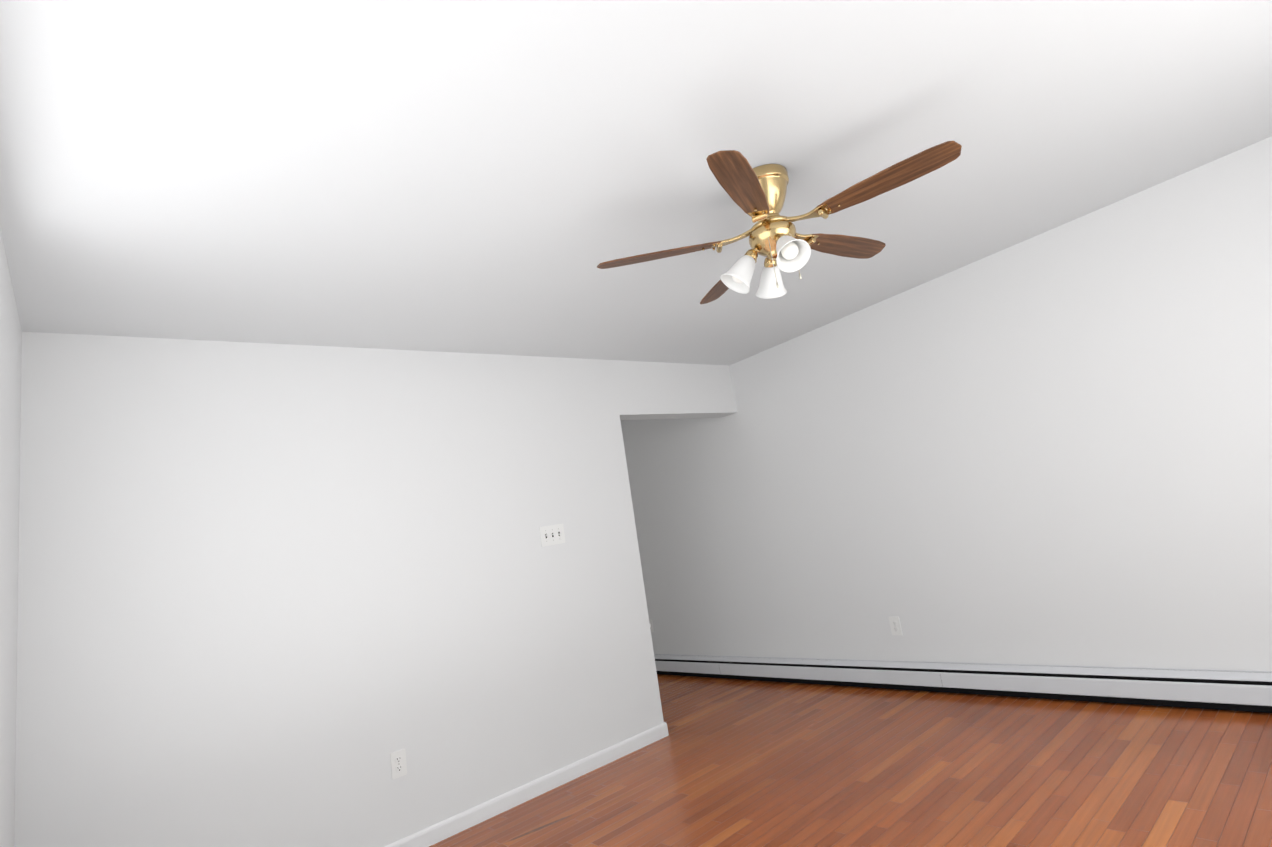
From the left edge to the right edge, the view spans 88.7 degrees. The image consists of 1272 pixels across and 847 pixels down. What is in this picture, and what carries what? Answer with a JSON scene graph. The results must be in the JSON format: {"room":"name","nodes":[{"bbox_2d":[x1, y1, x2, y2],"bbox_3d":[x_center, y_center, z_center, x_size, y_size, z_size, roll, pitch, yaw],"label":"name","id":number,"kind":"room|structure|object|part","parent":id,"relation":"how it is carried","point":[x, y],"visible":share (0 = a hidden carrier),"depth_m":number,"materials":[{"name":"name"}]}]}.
{"room":"empty living room","nodes":[
{"label":"empty living room","id":0,"kind":"room"},
{"bbox_2d":[0,229,21,846],"bbox_3d":[-0.984,0.326,0.756,0.150,2.541,4.150,0,-13,-40],"label":"wall","id":1,"kind":"structure","parent":0,"point":[10,368],"depth_m":2.10,"materials":[{"name":"white paint"}]},
{"bbox_2d":[14,332,736,846],"bbox_3d":[-0.757,0.798,3.702,4.300,2.549,0.160,0,-13,-40],"label":"wall","id":2,"kind":"structure","parent":0,"point":[280,596],"depth_m":2.99,"materials":[{"name":"white paint"}]},
{"bbox_2d":[390,749,406,778],"bbox_3d":[-1.112,1.596,3.052,0.070,0.116,0.008,0,-13,-40],"label":"outlet","id":3,"kind":"object","parent":2,"relation":"attached to","point":[398,764],"visible":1,"depth_m":3.05,"materials":[{"name":"white plastic"}]},
{"bbox_2d":[385,722,668,846],"bbox_3d":[-0.984,1.962,3.165,2.956,0.151,0.186,0,-13,-40],"label":"baseboard","id":4,"kind":"structure","parent":2,"relation":"attached to","point":[454,825],"depth_m":3.40,"materials":[{"name":"white paint"}]},
{"bbox_2d":[539,524,564,546],"bbox_3d":[-0.489,0.658,3.848,0.165,0.119,0.021,0,-13,-40],"label":"switch plate","id":5,"kind":"object","parent":2,"relation":"attached to","point":[551,535],"visible":1,"depth_m":3.85,"materials":[{"name":"white plastic"}]},
{"bbox_2d":[0,0,1271,365],"bbox_3d":[-0.473,-0.602,3.478,4.450,0.384,7.450,0,-13,-40],"label":"ceiling","id":6,"kind":"structure","parent":0,"point":[488,176],"depth_m":2.08,"materials":[{"name":"white paint"}]},
{"bbox_2d":[597,141,961,303],"bbox_3d":[0.531,-0.689,2.378,1.235,0.463,1.233,0,-13,-40],"label":"ceiling fan","id":7,"kind":"object","parent":6,"relation":"hanging from","point":[758,196],"visible":1,"depth_m":2.29,"materials":[{"name":"brown wood"}]},
{"bbox_3d":[0.083,-0.615,2.380,0.460,0.021,0.116,-9,2,1],"label":"blade","id":8,"kind":"part","parent":7,"relation":"part of","materials":[{"name":"brown wood"}]},
{"bbox_3d":[0.385,-0.602,2.770,0.117,0.013,0.460,-18,-6,-18],"label":"blade","id":9,"kind":"part","parent":7,"relation":"part of","materials":[{"name":"brown wood"}]},
{"bbox_3d":[0.385,-0.549,2.352,0.118,0.117,0.120,30,-8,5],"label":"lamp shade","id":10,"kind":"part","parent":7,"relation":"part of","materials":[{"name":"white glass"}]},
{"bbox_3d":[0.324,-0.727,1.993,0.115,0.013,0.460,0,-5,24],"label":"blade","id":11,"kind":"part","parent":7,"relation":"part of","materials":[{"name":"brown wood"}]},
{"bbox_3d":[0.386,-0.553,2.352,0.057,0.101,0.058,30,-8,5],"label":"bulb","id":12,"kind":"part","parent":7,"relation":"part of","materials":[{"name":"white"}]},
{"bbox_3d":[0.424,-0.609,2.362,0.069,0.054,0.049,-8,-10,-1],"label":"light arm","id":13,"kind":"part","parent":7,"relation":"part of"},
{"bbox_3d":[0.514,-0.550,2.484,0.120,0.116,0.120,-8,29,-1],"label":"lamp shade","id":14,"kind":"part","parent":7,"relation":"part of","materials":[{"name":"white glass"}]},
{"bbox_3d":[0.507,-0.609,2.446,0.049,0.054,0.069,-8,-10,-1],"label":"light arm","id":15,"kind":"part","parent":7,"relation":"part of"},
{"bbox_3d":[0.480,-0.564,2.274,0.016,0.198,0.010,0,-13,-40],"label":"pull chain","id":16,"kind":"part","parent":7,"relation":"part of","materials":[{"name":"silver metal"}]},
{"bbox_3d":[0.511,-0.638,2.281,0.049,0.054,0.069,-8,-10,-5],"label":"light arm","id":17,"kind":"part","parent":7,"relation":"part of"},
{"bbox_3d":[0.521,-0.599,2.229,0.058,0.099,0.058,-8,-49,-5],"label":"bulb","id":18,"kind":"part","parent":7,"relation":"part of","materials":[{"name":"white glass"}]},
{"bbox_3d":[0.521,-0.597,2.226,0.120,0.115,0.120,-8,-49,-5],"label":"lamp shade","id":19,"kind":"part","parent":7,"relation":"part of","materials":[{"name":"white glass"}]},
{"bbox_3d":[0.558,-0.587,2.283,0.008,0.178,0.016,0,-13,-40],"label":"pull chain","id":20,"kind":"part","parent":7,"relation":"part of","materials":[{"name":"silver metal"}]},
{"bbox_3d":[0.841,-0.713,2.614,0.460,0.019,0.116,-2,-24,-34],"label":"blade","id":21,"kind":"part","parent":7,"relation":"part of","materials":[{"name":"brown wood"}]},
{"bbox_3d":[0.819,-0.794,2.127,0.460,0.020,0.116,-16,-24,36],"label":"blade","id":22,"kind":"part","parent":7,"relation":"part of","materials":[{"name":"brown wood"}]},
{"bbox_2d":[429,674,1271,846],"bbox_3d":[-0.107,1.875,3.053,4.450,0.384,7.450,0,-13,-40],"label":"floor","id":23,"kind":"structure","parent":0,"point":[726,762],"depth_m":2.89,"materials":[{"name":"brown wood"}]},
{"bbox_2d":[620,136,1271,670],"bbox_3d":[1.344,0.581,4.663,0.150,2.619,7.450,0,-13,-40],"label":"wall","id":24,"kind":"structure","parent":0,"point":[1050,446],"depth_m":3.63,"materials":[{"name":"white paint"}]},
{"bbox_2d":[649,619,653,631],"bbox_3d":[0.118,1.855,5.968,0.040,0.116,0.070,0,-13,-40],"label":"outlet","id":25,"kind":"object","parent":24,"relation":"attached to","point":[651,625],"visible":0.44,"depth_m":5.96,"materials":[{"name":"white plastic"}]},
{"bbox_2d":[889,617,901,634],"bbox_3d":[1.661,1.297,4.168,0.008,0.116,0.070,0,-13,-40],"label":"outlet","id":26,"kind":"object","parent":24,"relation":"attached to","point":[895,626],"visible":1,"depth_m":4.17,"materials":[{"name":"white plastic"}]},
{"bbox_2d":[654,654,1271,712],"bbox_3d":[1.422,1.686,4.401,0.073,0.329,7.110,0,-13,-40],"label":"baseboard heater","id":27,"kind":"object","parent":24,"relation":"attached to","point":[1242,690],"visible":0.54,"depth_m":3.58,"materials":[{"name":"white metal"}]}
]}

